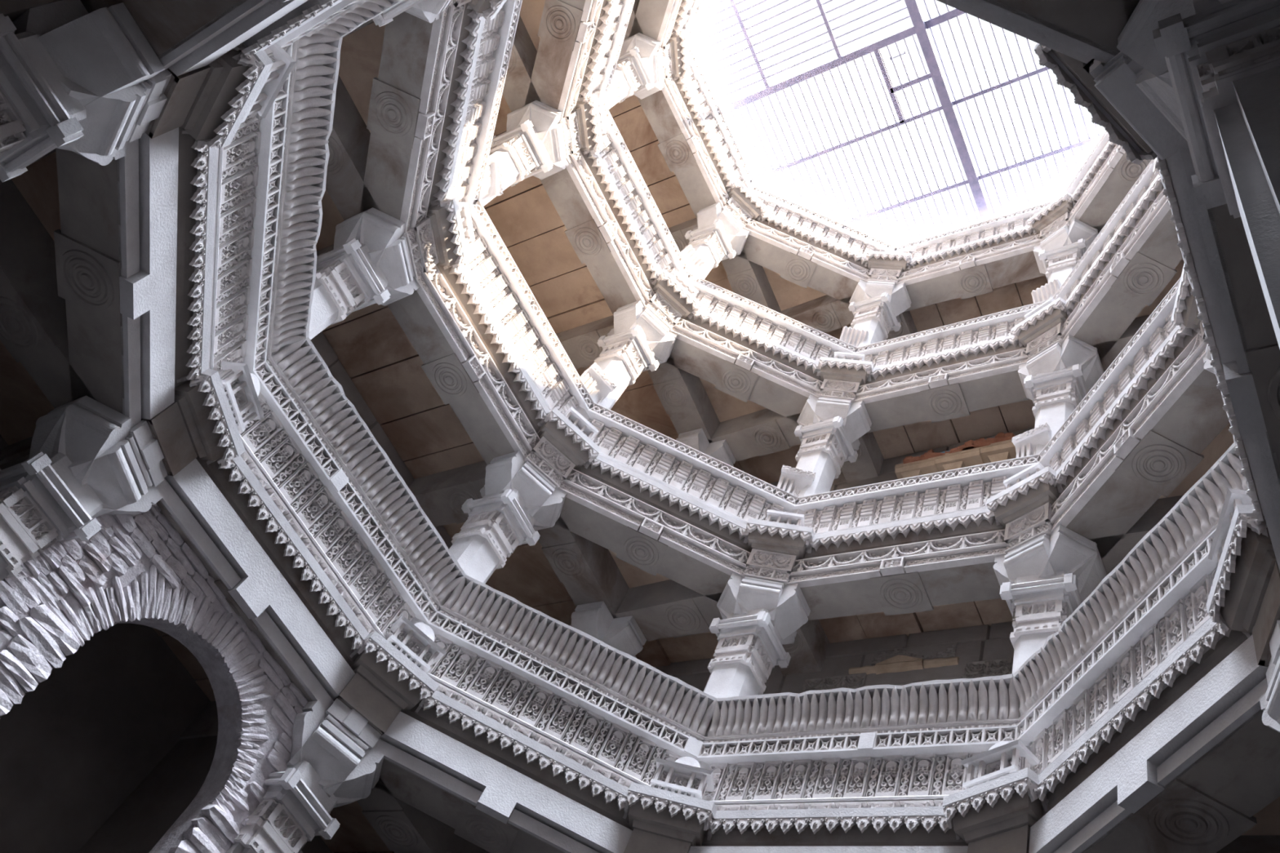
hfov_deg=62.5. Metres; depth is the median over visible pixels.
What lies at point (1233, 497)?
parapet
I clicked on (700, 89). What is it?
parapet
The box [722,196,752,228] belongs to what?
block
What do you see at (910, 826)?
cornice
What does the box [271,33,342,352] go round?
balustrade
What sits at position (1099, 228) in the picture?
beam
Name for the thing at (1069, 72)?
crown molding
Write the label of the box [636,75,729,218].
lintel beam
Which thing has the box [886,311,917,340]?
beam
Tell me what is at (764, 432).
beam
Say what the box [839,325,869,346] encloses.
fragment
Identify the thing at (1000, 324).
parapet
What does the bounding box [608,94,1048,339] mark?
ceiling
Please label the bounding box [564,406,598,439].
shrine
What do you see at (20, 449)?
beam
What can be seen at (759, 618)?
column
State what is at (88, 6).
beam
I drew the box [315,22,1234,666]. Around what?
ceiling
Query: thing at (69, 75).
column
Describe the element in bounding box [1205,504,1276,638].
crown molding
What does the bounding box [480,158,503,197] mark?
fragment
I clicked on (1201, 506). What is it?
balustrade
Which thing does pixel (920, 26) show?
iron grille
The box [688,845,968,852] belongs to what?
lintel beam
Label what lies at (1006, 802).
crown molding
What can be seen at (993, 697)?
balustrade
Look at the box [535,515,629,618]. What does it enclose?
beam
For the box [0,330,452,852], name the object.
wall
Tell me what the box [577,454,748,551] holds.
cornice
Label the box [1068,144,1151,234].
lintel beam
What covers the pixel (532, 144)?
column
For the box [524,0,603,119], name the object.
lintel beam
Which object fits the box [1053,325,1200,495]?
cornice
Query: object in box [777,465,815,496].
fragment
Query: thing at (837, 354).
shrine
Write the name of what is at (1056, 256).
column
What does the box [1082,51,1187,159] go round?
block
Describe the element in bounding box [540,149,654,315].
lintel beam
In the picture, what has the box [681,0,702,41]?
parapet
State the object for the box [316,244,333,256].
beam
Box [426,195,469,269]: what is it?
crown molding
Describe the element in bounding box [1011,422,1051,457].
fragment
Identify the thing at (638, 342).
column
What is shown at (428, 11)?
column
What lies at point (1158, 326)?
parapet
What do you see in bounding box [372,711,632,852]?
lintel beam
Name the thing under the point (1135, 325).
beam
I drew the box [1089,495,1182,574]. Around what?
beam
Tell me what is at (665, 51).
block
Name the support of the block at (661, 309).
on the column at (638, 342)
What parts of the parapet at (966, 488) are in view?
stepped panel, scroll panel, stepped panel, scroll panel, stepped panel, scroll panel, stepped panel, scroll panel, stepped panel, scroll panel, moulding, stepped panel, scroll panel, stepped panel, scroll panel, stepped panel, scroll panel, stepped panel, scroll panel, stepped panel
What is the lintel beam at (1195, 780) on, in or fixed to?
on the column at (1269, 701)
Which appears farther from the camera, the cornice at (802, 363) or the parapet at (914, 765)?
the cornice at (802, 363)
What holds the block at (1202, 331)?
on the column at (1207, 357)
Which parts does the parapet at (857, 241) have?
stepped panel, scroll panel, stepped panel, scroll panel, stepped panel, scroll panel, stepped panel, scroll panel, stepped panel, scroll panel, stepped panel, scroll panel, stepped panel, scroll panel, stepped panel, scroll panel, stepped panel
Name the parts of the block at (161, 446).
moulding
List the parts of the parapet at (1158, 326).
stepped panel, scroll panel, stepped panel, scroll panel, stepped panel, scroll panel, stepped panel, scroll panel, stepped panel, scroll panel, stepped panel, scroll panel, stepped panel, scroll panel, stepped panel, scroll panel, stepped panel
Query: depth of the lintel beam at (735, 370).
12.85 m
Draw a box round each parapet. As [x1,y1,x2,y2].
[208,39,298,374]
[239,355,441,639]
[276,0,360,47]
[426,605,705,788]
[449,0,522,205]
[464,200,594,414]
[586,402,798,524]
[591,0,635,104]
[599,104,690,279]
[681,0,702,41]
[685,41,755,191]
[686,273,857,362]
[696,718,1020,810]
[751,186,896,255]
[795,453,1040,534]
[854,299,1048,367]
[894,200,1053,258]
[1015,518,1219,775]
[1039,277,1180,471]
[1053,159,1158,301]
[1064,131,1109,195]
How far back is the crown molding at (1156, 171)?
10.49 m
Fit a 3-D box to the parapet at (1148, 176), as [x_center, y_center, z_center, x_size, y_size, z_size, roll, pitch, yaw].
[5.264,-2.073,11.389,0.344,0.792,2.656,28,-52,4]
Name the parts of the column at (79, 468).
bracket arm, bracket arm, bracket arm, bracket arm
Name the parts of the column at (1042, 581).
bracket arm, bracket arm, bracket arm, bracket arm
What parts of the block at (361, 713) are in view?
moulding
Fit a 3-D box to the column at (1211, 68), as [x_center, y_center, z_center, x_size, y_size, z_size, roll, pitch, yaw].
[1.071,0.191,1.243,0.810,5.685,0.808,26,-52,6]
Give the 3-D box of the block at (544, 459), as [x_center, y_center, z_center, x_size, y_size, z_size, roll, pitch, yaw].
[-0.986,0.460,10.323,0.430,0.468,0.390,42,-52,-7]
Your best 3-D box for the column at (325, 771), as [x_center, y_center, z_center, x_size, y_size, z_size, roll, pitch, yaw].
[-3.207,3.779,5.471,0.810,5.685,0.813,-15,-65,30]
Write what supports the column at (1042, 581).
on the crown molding at (1006, 802)
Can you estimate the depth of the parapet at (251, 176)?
6.86 m
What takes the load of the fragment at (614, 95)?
on the parapet at (623, 9)
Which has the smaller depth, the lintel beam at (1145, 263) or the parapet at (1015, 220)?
the lintel beam at (1145, 263)
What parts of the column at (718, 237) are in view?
bracket arm, bracket arm, bracket arm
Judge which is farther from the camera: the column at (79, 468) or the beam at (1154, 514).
the beam at (1154, 514)
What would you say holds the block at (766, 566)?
on the column at (759, 618)
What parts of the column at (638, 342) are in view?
bracket arm, bracket arm, bracket arm, bracket arm, bracket arm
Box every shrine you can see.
[219,361,265,431]
[241,42,296,122]
[386,615,446,673]
[457,201,475,241]
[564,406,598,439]
[649,756,714,799]
[672,271,697,295]
[766,509,804,526]
[834,351,864,360]
[960,739,1039,789]
[1003,461,1044,488]
[1024,297,1054,318]
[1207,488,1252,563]
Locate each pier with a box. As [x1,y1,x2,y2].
[569,600,646,657]
[675,428,735,466]
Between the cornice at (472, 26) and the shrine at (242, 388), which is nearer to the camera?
the shrine at (242, 388)
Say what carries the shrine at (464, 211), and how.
on the crown molding at (446, 221)
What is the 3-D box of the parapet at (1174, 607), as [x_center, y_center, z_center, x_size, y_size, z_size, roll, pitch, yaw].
[2.974,1.402,6.121,0.342,0.785,2.656,28,-52,4]
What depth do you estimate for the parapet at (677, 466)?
10.94 m
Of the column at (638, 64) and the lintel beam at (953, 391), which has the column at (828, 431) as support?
the lintel beam at (953, 391)
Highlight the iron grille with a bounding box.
[689,0,1105,246]
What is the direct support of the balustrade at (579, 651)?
on the parapet at (570, 713)
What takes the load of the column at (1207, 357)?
on the crown molding at (1245, 568)
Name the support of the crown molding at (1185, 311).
on the block at (1202, 331)
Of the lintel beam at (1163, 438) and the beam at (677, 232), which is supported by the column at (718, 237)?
the beam at (677, 232)
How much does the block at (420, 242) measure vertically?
0.468 m
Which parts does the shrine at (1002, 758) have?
rosette panel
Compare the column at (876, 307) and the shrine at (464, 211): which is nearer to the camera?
the shrine at (464, 211)
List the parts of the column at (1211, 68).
bracket arm, bracket arm, bracket arm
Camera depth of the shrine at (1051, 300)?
11.94 m
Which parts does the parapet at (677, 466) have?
stepped panel, scroll panel, stepped panel, scroll panel, stepped panel, scroll panel, stepped panel, scroll panel, stepped panel, scroll panel, moulding, stepped panel, scroll panel, stepped panel, scroll panel, stepped panel, scroll panel, stepped panel, scroll panel, stepped panel, scroll panel, stepped panel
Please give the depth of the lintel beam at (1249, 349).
4.00 m
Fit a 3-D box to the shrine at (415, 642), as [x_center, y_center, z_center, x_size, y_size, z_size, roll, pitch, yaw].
[-1.737,1.685,8.126,0.450,0.418,0.210,42,-52,-7]
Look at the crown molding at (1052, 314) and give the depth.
11.65 m
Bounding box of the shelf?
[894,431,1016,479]
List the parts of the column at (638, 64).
bracket arm, bracket arm, bracket arm, bracket arm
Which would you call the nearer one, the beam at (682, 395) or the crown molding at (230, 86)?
the crown molding at (230, 86)
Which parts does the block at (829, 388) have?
moulding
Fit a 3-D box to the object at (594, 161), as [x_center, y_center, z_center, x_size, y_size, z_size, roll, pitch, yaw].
[-0.302,-2.512,12.883,0.356,0.212,2.685,-16,-66,31]
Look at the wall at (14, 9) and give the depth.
4.75 m
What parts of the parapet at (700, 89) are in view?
stepped panel, scroll panel, stepped panel, scroll panel, stepped panel, scroll panel, stepped panel, scroll panel, stepped panel, scroll panel, stepped panel, scroll panel, stepped panel, scroll panel, stepped panel, scroll panel, stepped panel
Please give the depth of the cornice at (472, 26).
8.94 m
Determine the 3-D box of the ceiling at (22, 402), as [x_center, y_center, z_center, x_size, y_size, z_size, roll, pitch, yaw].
[-0.004,0.257,6.020,9.840,0.221,9.840,-15,-65,30]
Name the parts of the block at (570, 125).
moulding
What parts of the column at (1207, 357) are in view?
bracket arm, bracket arm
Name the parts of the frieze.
frieze panel, frieze panel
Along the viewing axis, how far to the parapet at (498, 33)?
9.57 m
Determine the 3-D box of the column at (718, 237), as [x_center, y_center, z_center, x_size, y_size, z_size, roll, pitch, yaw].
[0.730,-2.191,14.522,0.813,2.795,0.816,-15,-65,30]
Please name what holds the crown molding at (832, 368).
on the block at (829, 388)
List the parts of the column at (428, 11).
bracket arm, bracket arm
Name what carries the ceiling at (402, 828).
on the column at (325, 771)
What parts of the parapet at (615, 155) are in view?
stepped panel, scroll panel, stepped panel, scroll panel, stepped panel, scroll panel, stepped panel, scroll panel, stepped panel, scroll panel, stepped panel, scroll panel, stepped panel, scroll panel, stepped panel, scroll panel, stepped panel, scroll panel, stepped panel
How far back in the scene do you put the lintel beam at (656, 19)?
14.36 m
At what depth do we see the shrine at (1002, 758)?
6.66 m
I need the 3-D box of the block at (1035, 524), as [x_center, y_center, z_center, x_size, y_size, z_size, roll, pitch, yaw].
[3.339,0.989,8.792,0.390,0.468,0.430,45,-53,-9]
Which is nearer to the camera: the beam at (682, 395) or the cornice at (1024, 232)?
the beam at (682, 395)
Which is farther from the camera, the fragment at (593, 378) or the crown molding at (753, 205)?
the crown molding at (753, 205)
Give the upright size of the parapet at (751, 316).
0.792 m
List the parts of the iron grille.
rod, rod, rod, rod, rod, rod, rod, rod, rod, rod, rod, rod, rod, rod, rod, rod, rod, rod, rod, rod, rod, rod, rod, rod, rod, rod, rod, rod, rod, hatch frame, rod, rod, hatch frame, rod, rod, rod, rod, rod, rod, rod, rod, rod, rod, rod, rod, rod, rod, rod, rod, rod, rod, rod, rod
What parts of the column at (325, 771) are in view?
bracket arm, bracket arm, bracket arm, bracket arm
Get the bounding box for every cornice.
[174,126,217,387]
[196,455,368,666]
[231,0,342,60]
[405,690,630,829]
[427,3,484,208]
[436,265,549,433]
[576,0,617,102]
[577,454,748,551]
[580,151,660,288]
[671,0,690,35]
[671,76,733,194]
[684,309,821,380]
[702,806,968,846]
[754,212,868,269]
[804,507,1004,559]
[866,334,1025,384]
[906,225,1038,271]
[1035,618,1252,815]
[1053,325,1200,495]
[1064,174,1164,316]
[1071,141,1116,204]
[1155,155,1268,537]
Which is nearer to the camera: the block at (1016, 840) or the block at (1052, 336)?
the block at (1016, 840)
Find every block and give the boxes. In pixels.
[122,401,197,488]
[126,64,210,142]
[324,672,401,751]
[400,217,439,278]
[445,0,471,8]
[524,435,575,488]
[557,111,581,156]
[623,828,691,852]
[644,292,682,331]
[656,42,672,79]
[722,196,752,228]
[742,548,796,588]
[817,378,859,404]
[866,267,901,286]
[967,824,1030,852]
[1004,502,1053,554]
[1026,323,1063,361]
[1039,212,1070,242]
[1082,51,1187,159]
[1200,320,1207,345]
[1252,560,1279,686]
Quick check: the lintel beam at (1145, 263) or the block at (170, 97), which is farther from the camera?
the lintel beam at (1145, 263)
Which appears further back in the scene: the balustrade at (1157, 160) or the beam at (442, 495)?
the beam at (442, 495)
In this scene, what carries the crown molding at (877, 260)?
on the block at (875, 274)
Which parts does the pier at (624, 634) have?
bracket arm, bracket arm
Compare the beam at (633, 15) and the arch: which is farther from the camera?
the beam at (633, 15)
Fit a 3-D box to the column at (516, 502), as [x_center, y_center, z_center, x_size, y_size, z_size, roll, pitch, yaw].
[-1.584,1.318,9.202,0.813,2.795,0.816,-15,-65,30]
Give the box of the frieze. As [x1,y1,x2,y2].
[799,657,1013,693]
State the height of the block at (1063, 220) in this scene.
0.468 m
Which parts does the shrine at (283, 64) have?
rosette panel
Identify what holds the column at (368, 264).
on the crown molding at (205, 409)
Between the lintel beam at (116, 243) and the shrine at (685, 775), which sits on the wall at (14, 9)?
the lintel beam at (116, 243)
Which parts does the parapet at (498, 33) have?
scroll panel, stepped panel, stepped panel, scroll panel, stepped panel, scroll panel, stepped panel, scroll panel, stepped panel, scroll panel, stepped panel, scroll panel, stepped panel, scroll panel, stepped panel, scroll panel, stepped panel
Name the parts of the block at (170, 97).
moulding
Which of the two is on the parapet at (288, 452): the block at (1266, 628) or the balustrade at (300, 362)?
the balustrade at (300, 362)
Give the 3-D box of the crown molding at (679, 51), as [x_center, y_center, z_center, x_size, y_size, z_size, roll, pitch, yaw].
[0.385,-5.281,15.039,0.548,0.260,0.720,6,-57,20]
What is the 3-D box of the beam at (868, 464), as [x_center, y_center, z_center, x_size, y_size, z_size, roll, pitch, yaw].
[2.622,0.192,12.997,0.430,0.452,0.941,-15,-65,30]
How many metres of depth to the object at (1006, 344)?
12.33 m
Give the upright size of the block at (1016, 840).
0.468 m
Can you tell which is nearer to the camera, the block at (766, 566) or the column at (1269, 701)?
the column at (1269, 701)
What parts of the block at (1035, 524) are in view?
moulding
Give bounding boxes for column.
[0,0,164,182]
[0,395,163,581]
[225,700,384,852]
[240,207,419,373]
[372,0,450,26]
[410,450,567,624]
[461,100,568,210]
[575,299,677,420]
[605,32,664,109]
[684,201,749,279]
[697,572,810,769]
[786,394,871,515]
[848,279,911,352]
[993,524,1106,751]
[1017,333,1104,467]
[1033,217,1097,298]
[1116,0,1279,348]
[1203,343,1214,373]
[1259,655,1279,733]
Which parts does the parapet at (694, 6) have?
stepped panel, stepped panel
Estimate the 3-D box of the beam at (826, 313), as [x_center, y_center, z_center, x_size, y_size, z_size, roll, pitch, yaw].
[2.808,-1.706,15.972,1.879,0.452,0.430,-17,-67,32]
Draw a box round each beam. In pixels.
[0,435,32,464]
[26,148,56,166]
[53,127,178,428]
[80,0,94,13]
[80,0,307,75]
[155,458,355,711]
[177,701,217,739]
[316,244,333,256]
[325,74,379,220]
[342,18,373,37]
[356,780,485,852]
[360,4,465,232]
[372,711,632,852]
[386,265,540,464]
[408,460,487,527]
[502,14,541,111]
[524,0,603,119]
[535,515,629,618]
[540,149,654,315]
[555,315,613,368]
[555,468,750,602]
[611,579,722,641]
[623,0,643,39]
[629,0,681,48]
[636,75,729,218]
[647,354,719,443]
[666,318,822,422]
[667,217,697,252]
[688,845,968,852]
[708,408,801,462]
[721,248,781,313]
[737,218,870,303]
[777,619,830,676]
[780,294,853,333]
[786,528,1007,620]
[840,431,884,483]
[853,347,1029,433]
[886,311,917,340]
[897,234,1045,312]
[937,0,1139,63]
[1028,635,1279,852]
[1049,329,1229,559]
[1061,188,1182,361]
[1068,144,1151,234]
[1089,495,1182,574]
[1093,223,1105,233]
[1093,314,1150,371]
[1122,0,1138,21]
[1166,142,1279,571]
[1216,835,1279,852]
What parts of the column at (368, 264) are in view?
bracket arm, bracket arm, bracket arm, bracket arm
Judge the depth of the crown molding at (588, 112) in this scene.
12.28 m
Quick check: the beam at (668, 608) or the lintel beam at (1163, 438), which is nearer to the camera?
the lintel beam at (1163, 438)
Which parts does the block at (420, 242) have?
moulding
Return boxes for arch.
[0,503,330,852]
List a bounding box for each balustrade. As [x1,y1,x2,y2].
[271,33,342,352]
[271,337,466,603]
[304,0,403,37]
[443,575,716,736]
[706,673,1019,737]
[1013,442,1248,715]
[1156,160,1235,444]
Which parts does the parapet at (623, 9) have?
stepped panel, scroll panel, stepped panel, scroll panel, stepped panel, scroll panel, stepped panel, scroll panel, stepped panel, scroll panel, stepped panel, scroll panel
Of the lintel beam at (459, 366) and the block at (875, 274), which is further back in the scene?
the block at (875, 274)
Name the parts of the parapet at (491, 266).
scroll panel, stepped panel, stepped panel, scroll panel, stepped panel, scroll panel, stepped panel, scroll panel, stepped panel, moulding, scroll panel, stepped panel, scroll panel, stepped panel, scroll panel, stepped panel, scroll panel, stepped panel, scroll panel, stepped panel, scroll panel, stepped panel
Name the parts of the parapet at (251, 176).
moulding, shrine panel, scroll panel, scroll panel, shrine panel, scroll panel, shrine panel, shrine panel, scroll panel, scroll panel, shrine panel, shrine panel, scroll panel, shrine panel, scroll panel, scroll panel, shrine panel, scroll panel, shrine panel, rail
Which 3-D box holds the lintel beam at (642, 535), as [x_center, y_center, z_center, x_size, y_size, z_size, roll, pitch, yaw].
[0.115,1.043,10.388,2.783,0.569,0.517,25,-52,7]
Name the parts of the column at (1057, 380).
bracket arm, bracket arm, bracket arm, bracket arm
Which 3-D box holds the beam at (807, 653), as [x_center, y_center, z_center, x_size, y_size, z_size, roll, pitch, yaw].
[1.462,1.952,10.329,0.430,0.452,0.941,-15,-65,30]
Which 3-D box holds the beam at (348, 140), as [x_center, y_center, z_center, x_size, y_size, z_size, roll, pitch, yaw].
[-2.628,-2.449,9.206,0.430,0.452,1.938,-14,-65,30]
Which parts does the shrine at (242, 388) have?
rosette panel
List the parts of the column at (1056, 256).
bracket arm, bracket arm, bracket arm, bracket arm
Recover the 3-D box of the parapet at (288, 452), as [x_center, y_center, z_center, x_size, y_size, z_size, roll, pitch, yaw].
[-2.440,0.709,8.019,0.353,0.785,2.702,-16,-66,31]
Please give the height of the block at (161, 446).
0.468 m
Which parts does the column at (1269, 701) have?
bracket arm, bracket arm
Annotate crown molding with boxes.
[174,368,245,464]
[181,42,273,148]
[349,631,439,713]
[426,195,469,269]
[466,0,506,20]
[537,407,601,470]
[574,94,603,154]
[622,782,716,846]
[651,269,702,319]
[668,29,689,80]
[727,178,768,221]
[743,518,813,559]
[816,356,873,386]
[864,250,911,272]
[942,767,1048,844]
[986,466,1063,528]
[1011,297,1071,347]
[1027,191,1075,234]
[1034,43,1157,164]
[1152,158,1159,175]
[1170,262,1200,333]
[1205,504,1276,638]
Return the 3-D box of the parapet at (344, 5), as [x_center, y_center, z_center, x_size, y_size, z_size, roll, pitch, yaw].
[-1.185,-2.553,5.322,2.850,0.785,0.342,-15,-66,31]
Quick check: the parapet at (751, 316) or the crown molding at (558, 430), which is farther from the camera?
the parapet at (751, 316)
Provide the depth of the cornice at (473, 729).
7.82 m
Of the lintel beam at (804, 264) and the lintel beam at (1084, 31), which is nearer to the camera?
the lintel beam at (1084, 31)
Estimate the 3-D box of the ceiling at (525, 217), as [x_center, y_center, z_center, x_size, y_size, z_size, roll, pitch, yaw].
[2.286,-3.216,11.285,9.840,0.222,9.840,-15,-65,30]
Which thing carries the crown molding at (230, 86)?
on the block at (170, 97)
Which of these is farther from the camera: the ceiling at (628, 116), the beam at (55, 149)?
the ceiling at (628, 116)
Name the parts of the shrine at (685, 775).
rosette panel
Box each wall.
[0,0,61,22]
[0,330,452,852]
[0,454,29,470]
[76,735,217,852]
[653,426,1034,694]
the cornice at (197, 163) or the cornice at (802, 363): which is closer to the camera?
the cornice at (197, 163)
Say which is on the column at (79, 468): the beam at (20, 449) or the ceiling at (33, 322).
the ceiling at (33, 322)
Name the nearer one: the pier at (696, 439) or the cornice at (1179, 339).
the cornice at (1179, 339)
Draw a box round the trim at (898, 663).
[848,654,959,675]
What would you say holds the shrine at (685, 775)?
on the crown molding at (671, 815)
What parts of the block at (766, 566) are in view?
moulding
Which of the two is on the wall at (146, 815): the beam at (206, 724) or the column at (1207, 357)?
the beam at (206, 724)
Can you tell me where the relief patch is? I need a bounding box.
[871,642,957,665]
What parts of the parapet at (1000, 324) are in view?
stepped panel, scroll panel, stepped panel, scroll panel, stepped panel, scroll panel, stepped panel, scroll panel, stepped panel, scroll panel, stepped panel, scroll panel, stepped panel, scroll panel, stepped panel, scroll panel, stepped panel, scroll panel, stepped panel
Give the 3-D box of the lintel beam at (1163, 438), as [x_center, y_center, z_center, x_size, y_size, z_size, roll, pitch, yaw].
[3.942,0.128,8.120,0.517,0.569,2.786,28,-52,4]
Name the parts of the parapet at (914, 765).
shrine panel, scroll panel, shrine panel, scroll panel, shrine panel, scroll panel, shrine panel, scroll panel, shrine panel, moulding, scroll panel, rail, shrine panel, scroll panel, shrine panel, scroll panel, shrine panel, scroll panel, shrine panel, scroll panel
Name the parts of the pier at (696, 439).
bracket arm, bracket arm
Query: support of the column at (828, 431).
on the crown molding at (761, 535)
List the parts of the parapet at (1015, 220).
stepped panel, scroll panel, stepped panel, scroll panel, stepped panel, scroll panel, stepped panel, scroll panel, stepped panel, scroll panel, stepped panel, scroll panel, stepped panel, scroll panel, stepped panel, scroll panel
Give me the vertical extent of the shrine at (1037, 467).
0.328 m
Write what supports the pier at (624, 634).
on the ceiling at (22, 402)
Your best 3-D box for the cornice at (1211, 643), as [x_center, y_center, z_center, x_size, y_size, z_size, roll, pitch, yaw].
[2.778,1.645,5.734,0.362,0.212,2.639,28,-52,4]
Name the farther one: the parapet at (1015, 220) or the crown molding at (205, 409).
the parapet at (1015, 220)
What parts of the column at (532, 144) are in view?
bracket arm, bracket arm, bracket arm, bracket arm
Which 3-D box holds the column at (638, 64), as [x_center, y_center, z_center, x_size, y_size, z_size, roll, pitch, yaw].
[-0.455,-4.323,13.630,0.809,2.795,0.816,-15,-65,30]
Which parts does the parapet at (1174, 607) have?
scroll panel, shrine panel, scroll panel, shrine panel, scroll panel, shrine panel, scroll panel, shrine panel, scroll panel, moulding, shrine panel, scroll panel, shrine panel, scroll panel, shrine panel, scroll panel, shrine panel, scroll panel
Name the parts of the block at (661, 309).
moulding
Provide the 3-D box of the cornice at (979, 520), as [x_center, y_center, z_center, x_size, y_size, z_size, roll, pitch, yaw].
[2.430,1.079,9.730,2.693,0.212,0.356,-13,-65,30]
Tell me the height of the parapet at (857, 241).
0.792 m
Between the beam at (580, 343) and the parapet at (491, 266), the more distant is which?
the beam at (580, 343)
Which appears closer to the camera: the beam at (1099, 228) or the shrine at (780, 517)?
the shrine at (780, 517)
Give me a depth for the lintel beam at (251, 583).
7.25 m
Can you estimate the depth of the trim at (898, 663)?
9.73 m
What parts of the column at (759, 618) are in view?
bracket arm, bracket arm, bracket arm, bracket arm, bracket arm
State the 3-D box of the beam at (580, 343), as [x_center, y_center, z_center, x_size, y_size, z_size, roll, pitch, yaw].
[-0.572,-1.086,13.543,1.661,0.452,0.430,-15,-65,30]
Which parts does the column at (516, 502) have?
bracket arm, bracket arm, bracket arm, bracket arm, bracket arm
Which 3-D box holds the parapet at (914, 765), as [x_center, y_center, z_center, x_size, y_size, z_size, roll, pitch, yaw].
[1.478,2.552,7.530,2.710,0.785,0.353,-13,-65,30]
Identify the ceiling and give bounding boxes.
[0,151,1279,852]
[0,178,96,408]
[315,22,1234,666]
[483,0,1184,483]
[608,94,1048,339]
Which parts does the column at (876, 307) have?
bracket arm, bracket arm, bracket arm, bracket arm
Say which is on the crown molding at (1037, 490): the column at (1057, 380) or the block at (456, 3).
the column at (1057, 380)
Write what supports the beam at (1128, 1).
on the column at (1211, 68)
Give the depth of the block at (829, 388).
12.63 m
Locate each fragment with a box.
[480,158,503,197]
[580,362,617,404]
[606,72,621,103]
[680,244,705,275]
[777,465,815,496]
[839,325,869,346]
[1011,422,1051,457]
[1031,279,1061,303]
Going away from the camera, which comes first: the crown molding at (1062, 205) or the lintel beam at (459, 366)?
the lintel beam at (459, 366)
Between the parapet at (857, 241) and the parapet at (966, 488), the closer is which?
the parapet at (966, 488)
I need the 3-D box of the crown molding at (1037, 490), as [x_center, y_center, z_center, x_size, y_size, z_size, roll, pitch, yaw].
[3.406,0.748,9.061,0.548,0.260,0.720,45,-53,-9]
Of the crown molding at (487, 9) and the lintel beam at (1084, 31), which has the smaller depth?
the lintel beam at (1084, 31)
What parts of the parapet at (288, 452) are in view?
shrine panel, scroll panel, shrine panel, scroll panel, shrine panel, scroll panel, shrine panel, scroll panel, moulding, shrine panel, scroll panel, shrine panel, scroll panel, shrine panel, scroll panel, shrine panel, scroll panel, shrine panel, scroll panel, shrine panel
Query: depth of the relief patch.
9.86 m
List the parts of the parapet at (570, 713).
shrine panel, scroll panel, shrine panel, scroll panel, shrine panel, scroll panel, shrine panel, scroll panel, shrine panel, moulding, scroll panel, shrine panel, scroll panel, shrine panel, scroll panel, shrine panel, scroll panel, shrine panel, scroll panel, shrine panel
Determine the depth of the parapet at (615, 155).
13.34 m
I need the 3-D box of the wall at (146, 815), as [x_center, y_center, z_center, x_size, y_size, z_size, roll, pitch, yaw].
[-4.008,3.987,5.960,1.400,5.690,0.360,-15,-65,30]
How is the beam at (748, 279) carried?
on the column at (718, 237)
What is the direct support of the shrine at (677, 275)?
on the crown molding at (672, 291)
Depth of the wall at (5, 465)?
7.09 m
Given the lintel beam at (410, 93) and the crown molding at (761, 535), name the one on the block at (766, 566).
the crown molding at (761, 535)
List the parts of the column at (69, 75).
bracket arm, bracket arm, bracket arm, bracket arm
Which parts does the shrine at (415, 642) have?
rosette panel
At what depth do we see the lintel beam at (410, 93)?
8.60 m
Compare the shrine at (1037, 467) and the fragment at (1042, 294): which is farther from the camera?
the fragment at (1042, 294)
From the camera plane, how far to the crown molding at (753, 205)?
15.73 m
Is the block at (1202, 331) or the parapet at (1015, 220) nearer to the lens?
the block at (1202, 331)
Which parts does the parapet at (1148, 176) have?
stepped panel, stepped panel, stepped panel, stepped panel, stepped panel, stepped panel, stepped panel, stepped panel, stepped panel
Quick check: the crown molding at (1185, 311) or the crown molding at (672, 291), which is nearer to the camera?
the crown molding at (1185, 311)
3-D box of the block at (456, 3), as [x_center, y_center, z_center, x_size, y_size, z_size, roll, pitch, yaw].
[-1.416,-3.456,7.928,0.390,0.468,0.430,43,-52,-8]
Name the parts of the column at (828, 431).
bracket arm, bracket arm, bracket arm, bracket arm, bracket arm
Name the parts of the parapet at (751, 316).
stepped panel, scroll panel, stepped panel, scroll panel, stepped panel, scroll panel, stepped panel, scroll panel, stepped panel, scroll panel, moulding, stepped panel, scroll panel, stepped panel, scroll panel, stepped panel, scroll panel, stepped panel, scroll panel, stepped panel, scroll panel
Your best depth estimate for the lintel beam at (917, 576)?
9.36 m
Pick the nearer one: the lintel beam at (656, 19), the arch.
the arch
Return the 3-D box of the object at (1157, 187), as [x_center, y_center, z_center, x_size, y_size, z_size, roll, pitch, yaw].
[5.071,-1.827,10.998,0.356,0.212,2.639,28,-52,4]
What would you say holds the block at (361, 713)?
on the column at (325, 771)
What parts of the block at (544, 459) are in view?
moulding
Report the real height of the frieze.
0.230 m
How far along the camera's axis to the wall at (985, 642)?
10.09 m

